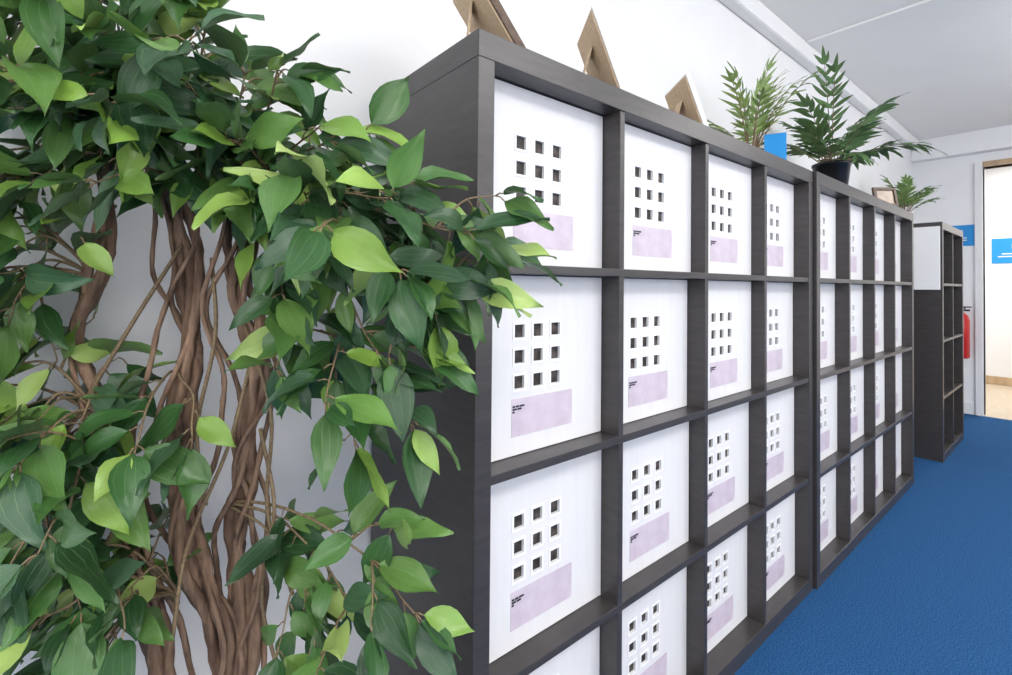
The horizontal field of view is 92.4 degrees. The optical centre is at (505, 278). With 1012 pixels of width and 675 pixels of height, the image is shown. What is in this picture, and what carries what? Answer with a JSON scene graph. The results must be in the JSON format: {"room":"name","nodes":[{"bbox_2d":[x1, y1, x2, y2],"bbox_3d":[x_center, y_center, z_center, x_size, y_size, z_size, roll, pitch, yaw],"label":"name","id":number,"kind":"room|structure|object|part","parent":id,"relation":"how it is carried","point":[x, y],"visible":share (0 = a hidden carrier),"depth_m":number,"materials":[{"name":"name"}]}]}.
{"room":"office","nodes":[
{"label":"office","id":0,"kind":"room"},
{"bbox_2d":[0,0,913,674],"bbox_3d":[0.549,-0.105,1.862,8.420,2.600,0.100,1,-1,-40],"label":"wall","id":1,"kind":"structure","parent":0,"point":[655,43],"depth_m":1.04,"materials":[{"name":"paint"}]},
{"bbox_2d":[719,0,918,150],"bbox_3d":[0.533,-1.262,1.753,8.220,0.090,0.060,1,-1,-40],"label":"crown molding","id":2,"kind":"structure","parent":1,"relation":"attached to","point":[754,12],"depth_m":2.59,"materials":[{"name":"white paint"}]},
{"bbox_2d":[734,383,1011,674],"bbox_3d":[2.335,1.151,1.191,10.350,0.100,4.800,1,-1,-40],"label":"floor","id":3,"kind":"structure","parent":0,"point":[927,590],"depth_m":1.73,"materials":[{"name":"blue carpet"}]},
{"bbox_2d":[0,0,562,674],"bbox_3d":[-0.379,0.244,0.630,0.889,1.651,0.474,0,-1,12],"label":"ficus tree","id":4,"kind":"object","parent":3,"relation":"on","point":[113,105],"visible":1,"depth_m":0.60,"materials":[{"name":"green plant"}]},
{"bbox_2d":[370,28,812,674],"bbox_3d":[0.397,0.346,1.397,1.482,1.482,0.385,1,-1,-40],"label":"shelving unit","id":5,"kind":"object","parent":3,"relation":"on","point":[452,94],"visible":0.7,"depth_m":1.03,"materials":[{"name":"black wood"}]},
{"bbox_2d":[453,0,525,47],"bbox_3d":[-0.035,-0.503,0.963,0.128,0.193,0.170,1,-1,-11],"label":"picture frame","id":6,"kind":"object","parent":5,"relation":"on","point":[490,16],"visible":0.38,"depth_m":0.92,"materials":[{"name":"brown wood"}]},
{"bbox_3d":[-0.076,-0.474,0.955,0.015,0.130,0.040,1,-1,-11],"label":"easel leg","id":7,"kind":"part","parent":6,"relation":"part of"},
{"bbox_2d":[489,450,600,663],"bbox_3d":[-0.028,0.514,1.066,0.338,0.332,0.327,1,-1,-40],"label":"storage box","id":8,"kind":"object","parent":5,"relation":"in","point":[545,527],"visible":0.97,"depth_m":0.94,"materials":[{"name":"white cardboard"}]},
{"bbox_2d":[491,275,601,461],"bbox_3d":[-0.026,0.162,1.071,0.338,0.332,0.327,1,-1,-40],"label":"storage box","id":9,"kind":"object","parent":5,"relation":"in","point":[546,366],"visible":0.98,"depth_m":0.95,"materials":[{"name":"white cardboard"}]},
{"bbox_2d":[493,79,602,267],"bbox_3d":[-0.023,-0.190,1.075,0.338,0.332,0.327,1,-1,-40],"label":"storage box","id":10,"kind":"object","parent":5,"relation":"in","point":[550,149],"visible":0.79,"depth_m":0.96,"materials":[{"name":"white cardboard"}]},
{"bbox_2d":[529,626,599,674],"bbox_3d":[-0.032,0.866,1.061,0.338,0.332,0.327,1,-1,-40],"label":"storage box","id":11,"kind":"object","parent":5,"relation":"in","point":[582,657],"visible":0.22,"depth_m":1.00,"materials":[{"name":"white cardboard"}]},
{"bbox_2d":[577,5,627,91],"bbox_3d":[0.214,-0.502,1.150,0.109,0.201,0.165,1,-1,-3],"label":"picture frame","id":12,"kind":"object","parent":5,"relation":"on","point":[594,45],"visible":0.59,"depth_m":1.10,"materials":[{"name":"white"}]},
{"bbox_3d":[0.180,-0.473,1.148,0.042,0.139,0.040,1,-1,-3],"label":"easel leg","id":13,"kind":"part","parent":12,"relation":"part of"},
{"bbox_2d":[622,567,686,674],"bbox_3d":[0.241,0.872,1.292,0.338,0.332,0.327,1,-1,-40],"label":"storage box","id":14,"kind":"object","parent":5,"relation":"in","point":[654,625],"visible":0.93,"depth_m":1.19,"materials":[{"name":"white cardboard"}]},
{"bbox_2d":[623,278,686,423],"bbox_3d":[0.247,0.168,1.301,0.338,0.332,0.327,1,-1,-40],"label":"storage box","id":15,"kind":"object","parent":5,"relation":"in","point":[655,310],"visible":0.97,"depth_m":1.19,"materials":[{"name":"white cardboard"}]},
{"bbox_2d":[622,421,688,581],"bbox_3d":[0.247,0.520,1.292,0.338,0.332,0.327,1,-1,-40],"label":"storage box","id":16,"kind":"object","parent":5,"relation":"in","point":[656,464],"visible":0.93,"depth_m":1.18,"materials":[{"name":"white cardboard"}]},
{"bbox_2d":[624,124,690,271],"bbox_3d":[0.257,-0.184,1.300,0.338,0.332,0.327,1,-1,-40],"label":"storage box","id":17,"kind":"object","parent":5,"relation":"in","point":[657,174],"visible":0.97,"depth_m":1.18,"materials":[{"name":"white cardboard"}]},
{"bbox_2d":[665,72,708,125],"bbox_3d":[0.535,-0.490,1.460,0.104,0.192,0.160,1,-1,-3],"label":"picture frame","id":18,"kind":"object","parent":5,"relation":"on","point":[683,99],"visible":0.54,"depth_m":1.41,"materials":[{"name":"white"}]},
{"bbox_3d":[0.503,-0.463,1.458,0.040,0.132,0.040,1,-1,-3],"label":"easel leg","id":19,"kind":"part","parent":18,"relation":"part of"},
{"bbox_2d":[707,526,746,652],"bbox_3d":[0.516,0.877,1.522,0.338,0.332,0.327,1,-1,-40],"label":"storage box","id":20,"kind":"object","parent":5,"relation":"in","point":[727,561],"visible":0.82,"depth_m":1.42,"materials":[{"name":"white cardboard"}]},
{"bbox_2d":[708,402,748,526],"bbox_3d":[0.521,0.525,1.524,0.338,0.332,0.327,1,-1,-40],"label":"storage box","id":21,"kind":"object","parent":5,"relation":"in","point":[728,429],"visible":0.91,"depth_m":1.42,"materials":[{"name":"white cardboard"}]},
{"bbox_2d":[708,281,750,400],"bbox_3d":[0.528,0.173,1.522,0.338,0.332,0.327,1,-1,-40],"label":"storage box","id":22,"kind":"object","parent":5,"relation":"in","point":[729,302],"visible":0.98,"depth_m":1.41,"materials":[{"name":"white cardboard"}]},
{"bbox_2d":[708,154,750,274],"bbox_3d":[0.531,-0.179,1.528,0.338,0.332,0.327,1,-1,-40],"label":"storage box","id":23,"kind":"object","parent":5,"relation":"in","point":[729,220],"visible":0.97,"depth_m":1.42,"materials":[{"name":"white cardboard"}]},
{"bbox_2d":[707,49,830,149],"bbox_3d":[0.905,-0.600,1.841,0.362,0.431,0.418,1,-1,-14],"label":"palm","id":24,"kind":"object","parent":5,"relation":"on","point":[759,123],"visible":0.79,"depth_m":1.78,"materials":[{"name":"green plant"}]},
{"bbox_2d":[764,132,786,159],"bbox_3d":[0.941,-0.447,1.696,0.068,0.120,0.062,0,-1,28],"label":"folded card","id":25,"kind":"object","parent":5,"relation":"on","point":[776,144],"visible":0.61,"depth_m":1.68,"materials":[{"name":"blue paper"}]},
{"bbox_2d":[767,282,792,382],"bbox_3d":[0.797,0.179,1.759,0.338,0.332,0.327,1,-1,-40],"label":"storage box","id":26,"kind":"object","parent":5,"relation":"in","point":[779,295],"visible":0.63,"depth_m":1.67,"materials":[{"name":"white cardboard"}]},
{"bbox_2d":[767,176,793,276],"bbox_3d":[0.802,-0.173,1.762,0.338,0.332,0.327,1,-1,-40],"label":"storage box","id":27,"kind":"object","parent":5,"relation":"in","point":[780,194],"visible":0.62,"depth_m":1.67,"materials":[{"name":"white cardboard"}]},
{"bbox_2d":[767,387,793,490],"bbox_3d":[0.796,0.531,1.750,0.338,0.332,0.327,1,-1,-40],"label":"storage box","id":28,"kind":"object","parent":5,"relation":"in","point":[780,405],"visible":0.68,"depth_m":1.66,"materials":[{"name":"white cardboard"}]},
{"bbox_2d":[766,493,794,600],"bbox_3d":[0.795,0.883,1.743,0.338,0.332,0.327,1,-1,-40],"label":"storage box","id":29,"kind":"object","parent":5,"relation":"in","point":[780,567],"visible":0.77,"depth_m":1.65,"materials":[{"name":"white cardboard"}]},
{"bbox_2d":[813,171,913,588],"bbox_3d":[1.551,0.369,2.343,1.482,1.482,0.385,1,-1,-40],"label":"shelving unit","id":30,"kind":"object","parent":3,"relation":"on","point":[849,535],"visible":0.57,"depth_m":2.16,"materials":[{"name":"black wood"}]},
{"bbox_2d":[820,283,834,367],"bbox_3d":[1.126,0.186,2.021,0.338,0.332,0.327,1,-1,-40],"label":"storage box","id":31,"kind":"object","parent":30,"relation":"in","point":[827,291],"visible":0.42,"depth_m":1.95,"materials":[{"name":"white cardboard"}]},
{"bbox_2d":[820,193,835,278],"bbox_3d":[1.131,-0.166,2.023,0.338,0.332,0.327,1,-1,-40],"label":"storage box","id":32,"kind":"object","parent":30,"relation":"in","point":[827,204],"visible":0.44,"depth_m":1.95,"materials":[{"name":"white cardboard"}]},
{"bbox_2d":[820,468,835,551],"bbox_3d":[1.121,0.889,2.007,0.338,0.332,0.327,1,-1,-40],"label":"storage box","id":33,"kind":"object","parent":30,"relation":"in","point":[828,481],"visible":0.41,"depth_m":1.93,"materials":[{"name":"white cardboard"}]},
{"bbox_2d":[820,375,836,460],"bbox_3d":[1.127,0.537,2.009,0.338,0.332,0.327,1,-1,-40],"label":"storage box","id":34,"kind":"object","parent":30,"relation":"in","point":[828,386],"visible":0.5,"depth_m":1.93,"materials":[{"name":"white cardboard"}]},
{"bbox_2d":[761,45,946,184],"bbox_3d":[1.517,-0.696,2.213,0.617,0.644,0.582,1,-1,-15],"label":"palm","id":35,"kind":"object","parent":30,"relation":"on","point":[839,168],"visible":0.98,"depth_m":2.17,"materials":[{"name":"green plant"}]},
{"bbox_2d":[850,204,862,279],"bbox_3d":[1.408,-0.161,2.248,0.338,0.332,0.327,1,-1,-40],"label":"storage box","id":36,"kind":"object","parent":30,"relation":"in","point":[856,213],"visible":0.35,"depth_m":2.17,"materials":[{"name":"white cardboard"}]},
{"bbox_2d":[851,284,862,359],"bbox_3d":[1.405,0.191,2.244,0.338,0.332,0.327,1,-1,-40],"label":"storage box","id":37,"kind":"object","parent":30,"relation":"in","point":[856,289],"visible":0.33,"depth_m":2.17,"materials":[{"name":"white cardboard"}]},
{"bbox_2d":[851,366,863,441],"bbox_3d":[1.404,0.543,2.235,0.338,0.332,0.327,1,-1,-40],"label":"storage box","id":38,"kind":"object","parent":30,"relation":"in","point":[857,374],"visible":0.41,"depth_m":2.16,"materials":[{"name":"white cardboard"}]},
{"bbox_2d":[851,449,863,522],"bbox_3d":[1.399,0.895,2.232,0.338,0.332,0.327,1,-1,-40],"label":"storage box","id":39,"kind":"object","parent":30,"relation":"in","point":[857,501],"visible":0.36,"depth_m":2.16,"materials":[{"name":"white cardboard"}]},
{"bbox_2d":[875,285,883,352],"bbox_3d":[1.680,0.197,2.473,0.338,0.332,0.327,1,-1,-40],"label":"storage box","id":40,"kind":"object","parent":30,"relation":"in","point":[879,289],"visible":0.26,"depth_m":2.41,"materials":[{"name":"white cardboard"}]},
{"bbox_2d":[875,213,883,280],"bbox_3d":[1.683,-0.155,2.477,0.338,0.332,0.327,1,-1,-40],"label":"storage box","id":41,"kind":"object","parent":30,"relation":"in","point":[879,219],"visible":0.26,"depth_m":2.41,"materials":[{"name":"white cardboard"}]},
{"bbox_2d":[876,435,882,496],"bbox_3d":[1.671,0.901,2.466,0.338,0.332,0.327,1,-1,-40],"label":"storage box","id":42,"kind":"object","parent":30,"relation":"in","point":[879,441],"visible":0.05,"depth_m":2.41,"materials":[{"name":"white cardboard"}]},
{"bbox_2d":[876,359,884,425],"bbox_3d":[1.677,0.549,2.464,0.338,0.332,0.327,1,-1,-40],"label":"storage box","id":43,"kind":"object","parent":30,"relation":"in","point":[880,380],"visible":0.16,"depth_m":2.40,"materials":[{"name":"white cardboard"}]},
{"bbox_2d":[871,187,898,205],"bbox_3d":[1.939,-0.418,2.494,0.120,0.100,0.060,1,-1,-3],"label":"picture frame","id":44,"kind":"object","parent":30,"relation":"on","point":[889,195],"visible":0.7,"depth_m":2.48,"materials":[{"name":"brown wood"}]},
{"bbox_2d":[876,190,894,202],"bbox_3d":[1.939,-0.418,2.481,0.092,0.071,0.017,1,-1,-3],"label":"picture","id":45,"kind":"object","parent":44,"relation":"attached to","point":[888,196],"depth_m":2.48},
{"bbox_2d":[895,221,899,281],"bbox_3d":[1.956,-0.150,2.709,0.338,0.332,0.327,1,-1,-40],"label":"storage box","id":46,"kind":"object","parent":30,"relation":"in","point":[897,224],"visible":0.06,"depth_m":2.65,"materials":[{"name":"white cardboard"}]},
{"bbox_2d":[896,422,900,477],"bbox_3d":[1.946,0.906,2.692,0.338,0.332,0.327,1,-1,-40],"label":"storage box","id":47,"kind":"object","parent":30,"relation":"in","point":[898,426],"visible":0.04,"depth_m":2.64,"materials":[{"name":"white cardboard"}]},
{"bbox_2d":[896,285,901,346],"bbox_3d":[1.954,0.202,2.699,0.338,0.332,0.327,1,-1,-40],"label":"storage box","id":48,"kind":"object","parent":30,"relation":"in","point":[898,288],"visible":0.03,"depth_m":2.64,"materials":[{"name":"white cardboard"}]},
{"bbox_2d":[896,353,901,412],"bbox_3d":[1.953,0.554,2.694,0.338,0.332,0.327,1,-1,-40],"label":"storage box","id":49,"kind":"object","parent":30,"relation":"in","point":[898,356],"visible":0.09,"depth_m":2.63,"materials":[{"name":"white cardboard"}]},
{"bbox_2d":[879,174,940,212],"bbox_3d":[2.641,-0.538,3.228,0.403,0.375,0.410,1,-1,-40],"label":"palm","id":50,"kind":"object","parent":30,"relation":"on","point":[903,194],"visible":0.68,"depth_m":3.18,"materials":[{"name":"green plant"}]},
{"bbox_2d":[913,222,963,462],"bbox_3d":[2.860,0.395,3.378,0.767,1.482,0.385,1,-1,-40],"label":"shelving unit","id":51,"kind":"object","parent":3,"relation":"on","point":[938,314],"visible":0.42,"depth_m":3.07,"materials":[{"name":"black wood"}]},
{"bbox_2d":[913,226,939,289],"bbox_3d":[2.572,-0.127,3.126,0.011,0.395,0.340,1,-1,-40],"label":"notice board","id":52,"kind":"object","parent":51,"relation":"attached to","point":[926,239],"visible":0.44,"depth_m":3.04,"materials":[{"name":"white"}]},
{"bbox_2d":[759,0,1011,139],"bbox_3d":[1.870,-1.366,0.302,8.420,0.100,4.000,1,-1,-40],"label":"ceiling","id":53,"kind":"structure","parent":0,"point":[953,58],"depth_m":2.76,"materials":[{"name":"paint"}]},
{"bbox_2d":[807,0,946,45],"bbox_3d":[2.904,-1.289,1.121,0.060,0.012,3.940,1,-1,-40],"label":"ceiling beam","id":54,"kind":"structure","parent":53,"relation":"attached to","point":[926,3],"depth_m":2.40,"materials":[{"name":"white paint"}]},
{"bbox_2d":[914,149,1011,415],"bbox_3d":[5.059,-0.001,2.941,0.100,2.500,4.000,1,-1,-40],"label":"wall","id":55,"kind":"structure","parent":0,"point":[955,206],"depth_m":4.21,"materials":[{"name":"paint"}]},
{"bbox_2d":[911,124,1011,162],"bbox_3d":[4.992,-1.162,2.893,0.100,0.180,4.000,1,-1,-40],"label":"trim","id":56,"kind":"structure","parent":55,"relation":"attached to","point":[996,138],"depth_m":4.12,"materials":[{"name":"white paint"}]},
{"bbox_2d":[953,224,974,245],"bbox_3d":[3.939,-0.373,4.214,0.008,0.180,0.195,1,-1,-40],"label":"wall sign","id":57,"kind":"object","parent":55,"relation":"attached to","point":[968,230],"visible":0.32,"depth_m":4.17,"materials":[{"name":"blue plastic"}]},
{"bbox_2d":[963,306,971,358],"bbox_3d":[3.887,0.456,4.155,0.148,0.440,0.135,0,-1,4],"label":"fire extinguisher","id":58,"kind":"object","parent":55,"relation":"attached to","point":[966,321],"visible":0.16,"depth_m":4.09,"materials":[{"name":"red metal"}]},
{"bbox_2d":[964,402,973,414],"bbox_3d":[5.010,1.098,2.883,0.015,0.100,3.985,1,-1,-40],"label":"baseboard","id":59,"kind":"structure","parent":55,"relation":"attached to","point":[968,406],"depth_m":4.14,"materials":[{"name":"white wood"}]},
{"bbox_2d":[974,162,985,415],"bbox_3d":[4.366,0.085,3.773,0.140,2.140,1.025,1,-1,-40],"label":"door frame","id":60,"kind":"structure","parent":55,"relation":"attached to","point":[979,171],"depth_m":4.11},
{"bbox_2d":[982,158,1011,168],"bbox_3d":[4.376,-0.968,3.787,0.140,0.045,0.925,1,-1,-40],"label":"door frame","id":61,"kind":"structure","parent":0,"point":[1006,161],"depth_m":4.04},
{"bbox_2d":[985,166,1011,384],"bbox_3d":[5.918,-0.063,5.085,0.100,2.700,3.400,1,-1,-40],"label":"wall","id":62,"kind":"structure","parent":0,"point":[998,181],"depth_m":5.46,"materials":[{"name":"paint"}]},
{"bbox_2d":[986,375,1011,385],"bbox_3d":[5.864,1.141,5.032,0.015,0.090,3.400,1,-1,-40],"label":"baseboard","id":63,"kind":"structure","parent":62,"relation":"attached to","point":[1006,381],"depth_m":5.43,"materials":[{"name":"brown wood"}]},
{"bbox_2d":[992,238,1011,263],"bbox_3d":[5.624,-0.312,5.362,0.008,0.280,0.360,1,-1,-40],"label":"wall sign","id":64,"kind":"object","parent":62,"relation":"attached to","point":[1002,247],"visible":1,"depth_m":5.43,"materials":[{"name":"blue plastic"}]}
]}

